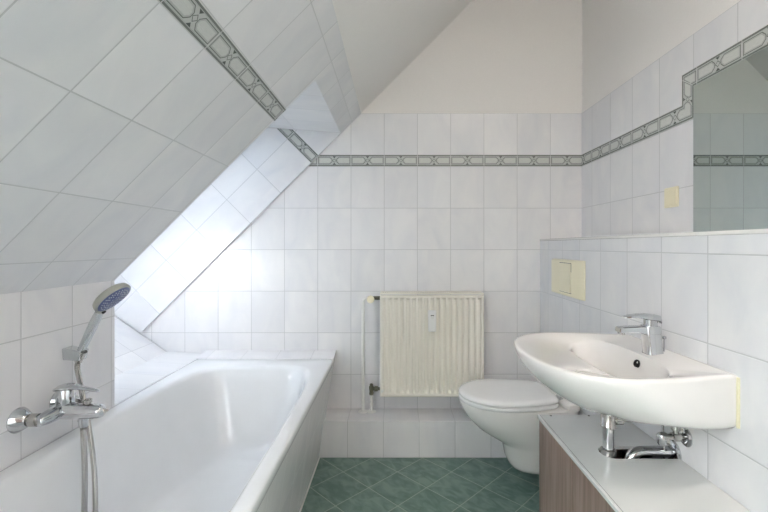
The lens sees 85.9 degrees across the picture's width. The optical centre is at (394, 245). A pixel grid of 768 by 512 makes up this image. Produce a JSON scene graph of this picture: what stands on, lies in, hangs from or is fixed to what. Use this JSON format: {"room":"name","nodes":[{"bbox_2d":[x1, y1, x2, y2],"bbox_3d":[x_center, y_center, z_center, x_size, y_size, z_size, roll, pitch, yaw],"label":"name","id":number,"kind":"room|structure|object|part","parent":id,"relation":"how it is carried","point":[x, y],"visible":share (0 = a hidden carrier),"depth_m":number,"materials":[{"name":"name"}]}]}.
{"room":"bathroom","nodes":[
{"label":"bathroom","id":0,"kind":"room"},
{"bbox_2d":[0,280,114,470],"bbox_3d":[-1.545,0.661,0.312,0.810,1.042,2.725,0,0,0],"label":"wall","id":1,"kind":"structure","parent":0,"point":[36,325],"depth_m":1.34,"materials":[{"name":"white tile"}]},
{"bbox_2d":[6,383,108,433],"bbox_3d":[-1.028,0.507,1.320,0.225,0.135,0.226,0,0,0],"label":"mixer","id":2,"kind":"object","parent":1,"relation":"attached to","point":[64,403],"visible":0.99,"depth_m":1.29,"materials":[{"name":"silver metal"}]},
{"bbox_3d":[-1.015,0.453,1.319,0.138,0.027,0.049,0,0,-1],"label":"lever","id":3,"kind":"part","parent":2,"relation":"part of","materials":[{"name":"silver metal"}]},
{"bbox_2d":[77,419,88,427],"bbox_3d":[-0.991,0.559,1.310,0.031,0.031,0.031,0,0,0],"label":"outlet","id":4,"kind":"object","parent":2,"relation":"attached to","point":[82,423],"depth_m":1.30,"materials":[{"name":"silver metal"}]},
{"bbox_3d":[-0.997,0.523,1.310,0.140,0.054,0.053,0,0,0],"label":"spout","id":5,"kind":"part","parent":2,"relation":"part of","materials":[{"name":"silver metal"}]},
{"bbox_2d":[74,363,98,511],"bbox_3d":[-1.005,0.689,1.343,0.054,0.620,0.273,0,0,-41],"label":"shower hose","id":6,"kind":"object","parent":2,"relation":"attached to","point":[87,430],"visible":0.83,"depth_m":1.31,"materials":[{"name":"silver metal"}]},
{"bbox_3d":[-0.981,0.498,1.315,0.026,0.020,0.026,0,0,0],"label":"diverter knob","id":7,"kind":"part","parent":2,"relation":"part of","materials":[{"name":"silver metal"}]},
{"bbox_2d":[62,346,88,363],"bbox_3d":[-1.103,0.379,1.430,0.074,0.057,0.045,0,0,0],"label":"holder","id":8,"kind":"object","parent":1,"relation":"attached to","point":[70,353],"visible":0.98,"depth_m":1.41,"materials":[{"name":"silver metal"}]},
{"bbox_2d":[77,283,130,353],"bbox_3d":[-1.003,0.256,1.378,0.208,0.267,0.123,0,0,0],"label":"shower","id":9,"kind":"object","parent":8,"relation":"attached to","point":[116,293],"visible":1,"depth_m":1.39,"materials":[{"name":"silver metal"}]},
{"bbox_3d":[-1.048,0.302,1.412,0.123,0.174,0.029,0,0,20],"label":"handle","id":10,"kind":"part","parent":9,"relation":"part of","materials":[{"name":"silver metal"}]},
{"bbox_2d":[115,316,166,375],"bbox_3d":[-1.655,0.480,2.070,0.590,0.308,0.788,0,0,0],"label":"trim","id":11,"kind":"structure","parent":1,"relation":"attached to","point":[133,349],"depth_m":2.31,"materials":[{"name":"white tile"}]},
{"bbox_2d":[0,0,360,293],"bbox_3d":[-0.799,-0.455,0.715,1.191,1.191,3.530,0,0,0],"label":"ceiling","id":12,"kind":"structure","parent":0,"point":[115,119],"depth_m":1.10,"materials":[{"name":"white tile"}]},
{"bbox_2d":[158,0,285,120],"bbox_3d":[-0.467,-0.532,0.838,0.049,0.049,1.675,0,0,0],"label":"tiles","id":13,"kind":"object","parent":12,"relation":"attached to","point":[192,15],"depth_m":1.11,"materials":[{"name":"grey tile"}]},
{"bbox_2d":[115,0,581,407],"bbox_3d":[-0.407,-0.543,2.532,3.313,3.450,0.136,0,0,0],"label":"wall","id":14,"kind":"structure","parent":0,"point":[298,277],"depth_m":2.48,"materials":[{"name":"white tile"}]},
{"bbox_2d":[277,128,317,161],"bbox_3d":[-0.586,-0.626,2.463,0.257,0.257,0.002,0,0,0],"label":"tiles","id":15,"kind":"structure","parent":14,"relation":"attached to","point":[291,135],"depth_m":2.46,"materials":[{"name":"grey tile"}]},
{"bbox_2d":[268,81,339,132],"bbox_3d":[-0.540,-0.787,2.070,0.500,0.225,0.788,0,0,0],"label":"trim","id":16,"kind":"structure","parent":14,"relation":"attached to","point":[309,111],"depth_m":2.17,"materials":[{"name":"white tile"}]},
{"bbox_2d":[380,291,483,396],"bbox_3d":[0.213,0.568,2.418,0.600,0.597,0.124,0,0,0],"label":"radiator","id":17,"kind":"object","parent":14,"relation":"attached to","point":[415,361],"visible":0.93,"depth_m":2.37,"materials":[{"name":"beige metal"}]},
{"bbox_2d":[367,295,379,302],"bbox_3d":[-0.107,0.310,2.409,0.114,0.044,0.063,0,0,0],"label":"radiator valve","id":18,"kind":"object","parent":17,"relation":"attached to","point":[370,299],"visible":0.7,"depth_m":2.38,"materials":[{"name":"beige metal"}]},
{"bbox_2d":[369,383,379,394],"bbox_3d":[-0.120,0.843,2.425,0.065,0.065,0.030,0,0,0],"label":"valve","id":19,"kind":"object","parent":17,"relation":"attached to","point":[372,388],"visible":0.99,"depth_m":2.42,"materials":[{"name":"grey metal"}]},
{"bbox_2d":[428,310,435,331],"bbox_3d":[0.212,0.427,2.346,0.044,0.122,0.026,0,0,0],"label":"heat cost allocator","id":20,"kind":"object","parent":17,"relation":"attached to","point":[431,313],"visible":1,"depth_m":2.34,"materials":[{"name":"white plastic"}]},
{"bbox_2d":[380,291,483,293],"bbox_3d":[0.213,0.274,2.407,0.598,0.009,0.078,0,0,0],"label":"grille","id":21,"kind":"object","parent":17,"relation":"attached to","point":[381,292],"depth_m":2.41,"materials":[{"name":"beige metal"}]},
{"bbox_2d":[309,155,580,165],"bbox_3d":[0.301,-0.514,2.479,1.643,0.068,0.002,0,0,0],"label":"tiles","id":22,"kind":"object","parent":14,"relation":"attached to","point":[322,160],"depth_m":2.48,"materials":[{"name":"grey tile"}]},
{"bbox_2d":[332,0,472,111],"bbox_3d":[0.201,-1.463,0.740,1.327,1.327,3.580,0,0,0],"label":"ceiling","id":23,"kind":"structure","parent":0,"point":[381,38],"depth_m":2.00,"materials":[{"name":"white paint"}]},
{"bbox_2d":[301,458,538,511],"bbox_3d":[-0.350,1.222,0.715,3.200,0.080,3.770,0,0,0],"label":"floor","id":24,"kind":"structure","parent":0,"point":[337,484],"depth_m":2.02,"materials":[{"name":"green tile"}]},
{"bbox_2d":[115,351,201,405],"bbox_3d":[-1.546,0.908,2.078,0.809,0.548,0.804,0,0,0],"label":"shelf","id":25,"kind":"object","parent":24,"relation":"on","point":[129,383],"visible":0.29,"depth_m":2.08,"materials":[{"name":"white tile"}]},
{"bbox_2d":[0,359,332,511],"bbox_3d":[-0.746,0.915,1.458,0.786,0.534,1.815,0,0,0],"label":"bathtub","id":26,"kind":"object","parent":24,"relation":"on","point":[211,435],"visible":1,"depth_m":1.76,"materials":[{"name":"white ceramic"}]},
{"bbox_3d":[-0.401,0.930,1.458,0.088,0.502,1.815,0,0,0],"label":"tiled panel","id":27,"kind":"part","parent":26,"relation":"part of","materials":[{"name":"white tile"}]},
{"bbox_2d":[196,350,335,403],"bbox_3d":[-0.747,0.905,2.422,0.787,0.554,0.114,0,0,0],"label":"shelf","id":28,"kind":"object","parent":24,"relation":"on","point":[207,354],"visible":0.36,"depth_m":2.42,"materials":[{"name":"white tile"}]},
{"bbox_2d":[358,296,367,413],"bbox_3d":[-0.184,0.636,2.425,0.063,0.679,0.056,0,0,0],"label":"supply pipe","id":29,"kind":"object","parent":24,"relation":"on","point":[363,410],"visible":0.91,"depth_m":2.42,"materials":[{"name":"white metal"}]},
{"bbox_2d":[367,395,375,413],"bbox_3d":[-0.139,0.925,2.425,0.056,0.102,0.056,0,0,0],"label":"pipe","id":30,"kind":"object","parent":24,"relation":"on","point":[371,410],"visible":1,"depth_m":2.42,"materials":[{"name":"white metal"}]},
{"bbox_2d":[319,408,506,457],"bbox_3d":[0.161,1.079,2.389,1.422,0.206,0.182,0,0,0],"label":"plinth","id":31,"kind":"object","parent":24,"relation":"on","point":[346,432],"visible":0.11,"depth_m":2.30,"materials":[{"name":"white tile"}]},
{"bbox_2d":[537,415,750,511],"bbox_3d":[0.710,0.915,1.286,0.323,0.533,0.602,0,0,0],"label":"vanity cabinet","id":32,"kind":"object","parent":24,"relation":"on","point":[574,476],"visible":0.96,"depth_m":1.23,"materials":[{"name":"white laminate"}]},
{"bbox_3d":[0.563,0.897,1.429,0.016,0.466,0.276,0,0,0],"label":"door","id":33,"kind":"part","parent":32,"relation":"part of","materials":[{"name":"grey wood"}]},
{"bbox_3d":[0.713,0.922,1.577,0.316,0.520,0.016,0,0,0],"label":"panel","id":34,"kind":"part","parent":32,"relation":"part of","materials":[{"name":"white laminate"}]},
{"bbox_3d":[0.563,0.897,1.147,0.016,0.466,0.284,0,0,0],"label":"door","id":35,"kind":"part","parent":32,"relation":"part of","materials":[{"name":"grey wood"}]},
{"bbox_2d":[600,414,681,459],"bbox_3d":[0.757,0.608,1.290,0.230,0.221,0.072,0,0,0],"label":"trap","id":36,"kind":"object","parent":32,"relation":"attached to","point":[608,424],"visible":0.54,"depth_m":1.27,"materials":[{"name":"silver metal"}]},
{"bbox_3d":[0.762,0.546,1.286,0.152,0.023,0.023,0,0,0],"label":"pop rod","id":37,"kind":"part","parent":36,"relation":"part of","materials":[{"name":"silver metal"}]},
{"bbox_2d":[540,234,767,511],"bbox_3d":[0.998,0.577,0.715,0.250,1.211,3.528,0,0,0],"label":"wall","id":38,"kind":"structure","parent":0,"point":[709,294],"depth_m":1.18,"materials":[{"name":"white tile"}]},
{"bbox_2d":[458,378,579,473],"bbox_3d":[0.596,0.912,2.070,0.552,0.392,0.378,0,0,0],"label":"toilet","id":39,"kind":"object","parent":38,"relation":"attached to","point":[507,410],"visible":0.7,"depth_m":1.95,"materials":[{"name":"white ceramic"}]},
{"bbox_3d":[0.553,0.730,2.070,0.466,0.028,0.378,0,0,0],"label":"lid","id":40,"kind":"part","parent":39,"relation":"part of","materials":[{"name":"white plastic"}]},
{"bbox_3d":[0.553,0.755,2.070,0.464,0.019,0.376,0,0,0],"label":"seat","id":41,"kind":"part","parent":39,"relation":"part of","materials":[{"name":"white plastic"}]},
{"bbox_2d":[551,258,584,300],"bbox_3d":[0.860,0.160,2.070,0.025,0.184,0.370,0,0,0],"label":"flush plate","id":42,"kind":"object","parent":38,"relation":"attached to","point":[567,276],"visible":1,"depth_m":2.01,"materials":[{"name":"beige plastic"}]},
{"bbox_2d":[514,332,739,429],"bbox_3d":[0.634,0.420,1.290,0.482,0.185,0.568,0,0,0],"label":"basin","id":43,"kind":"object","parent":38,"relation":"attached to","point":[606,374],"visible":0.98,"depth_m":1.08,"materials":[{"name":"white ceramic"}]},
{"bbox_2d":[615,313,666,354],"bbox_3d":[0.773,0.275,1.290,0.152,0.126,0.048,0,0,0],"label":"mixer","id":44,"kind":"object","parent":43,"relation":"on","point":[651,334],"visible":0.97,"depth_m":1.27,"materials":[{"name":"silver metal"}]},
{"bbox_3d":[0.746,0.268,1.290,0.098,0.036,0.038,0,0,0],"label":"spout","id":45,"kind":"part","parent":44,"relation":"part of","materials":[{"name":"silver metal"}]},
{"bbox_3d":[0.769,0.226,1.290,0.110,0.028,0.042,0,0,0],"label":"lever","id":46,"kind":"part","parent":44,"relation":"part of","materials":[{"name":"silver metal"}]},
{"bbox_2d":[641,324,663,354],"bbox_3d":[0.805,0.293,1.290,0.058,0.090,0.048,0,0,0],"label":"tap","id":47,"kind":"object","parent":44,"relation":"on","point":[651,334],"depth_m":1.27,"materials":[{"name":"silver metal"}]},
{"bbox_3d":[0.843,0.310,1.290,0.012,0.056,0.012,0,0,0],"label":"pop knob","id":48,"kind":"part","parent":44,"relation":"part of","materials":[{"name":"silver metal"}]},
{"bbox_2d":[540,229,767,240],"bbox_3d":[0.996,-0.035,0.715,0.252,0.012,3.528,0,0,0],"label":"trim","id":49,"kind":"structure","parent":38,"relation":"on","point":[747,231],"depth_m":1.27,"materials":[{"name":"white tile"}]},
{"bbox_2d":[656,427,692,446],"bbox_3d":[0.834,0.530,1.248,0.090,0.140,0.068,0,0,11],"label":"angle valve","id":50,"kind":"object","parent":38,"relation":"attached to","point":[683,435],"visible":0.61,"depth_m":1.23,"materials":[{"name":"silver metal"}]},
{"bbox_3d":[0.800,0.580,1.235,0.028,0.032,0.028,0,0,0],"label":"handle","id":51,"kind":"part","parent":50,"relation":"part of","materials":[{"name":"silver metal"}]},
{"bbox_2d":[582,0,767,236],"bbox_3d":[1.183,-0.543,0.715,0.120,3.450,3.530,0,0,0],"label":"wall","id":52,"kind":"structure","parent":0,"point":[623,189],"depth_m":1.87,"materials":[{"name":"white tile"}]},
{"bbox_2d":[664,186,678,207],"bbox_3d":[1.117,-0.197,1.667,0.012,0.082,0.082,0,0,0],"label":"light switch","id":53,"kind":"object","parent":52,"relation":"attached to","point":[671,195],"visible":1,"depth_m":1.66,"materials":[{"name":"beige plastic"}]},
{"bbox_2d":[581,25,767,165],"bbox_3d":[1.122,-0.573,0.720,0.002,0.186,3.520,0,0,0],"label":"tiles","id":54,"kind":"structure","parent":52,"relation":"attached to","point":[757,41],"depth_m":1.58,"materials":[{"name":"grey tile"}]},
{"bbox_2d":[693,47,767,231],"bbox_3d":[1.119,-0.322,0.996,0.006,0.552,1.092,0,0,0],"label":"mirror","id":55,"kind":"object","parent":52,"relation":"attached to","point":[730,107],"visible":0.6,"depth_m":1.36,"materials":[{"name":"clear glass"}]}
]}

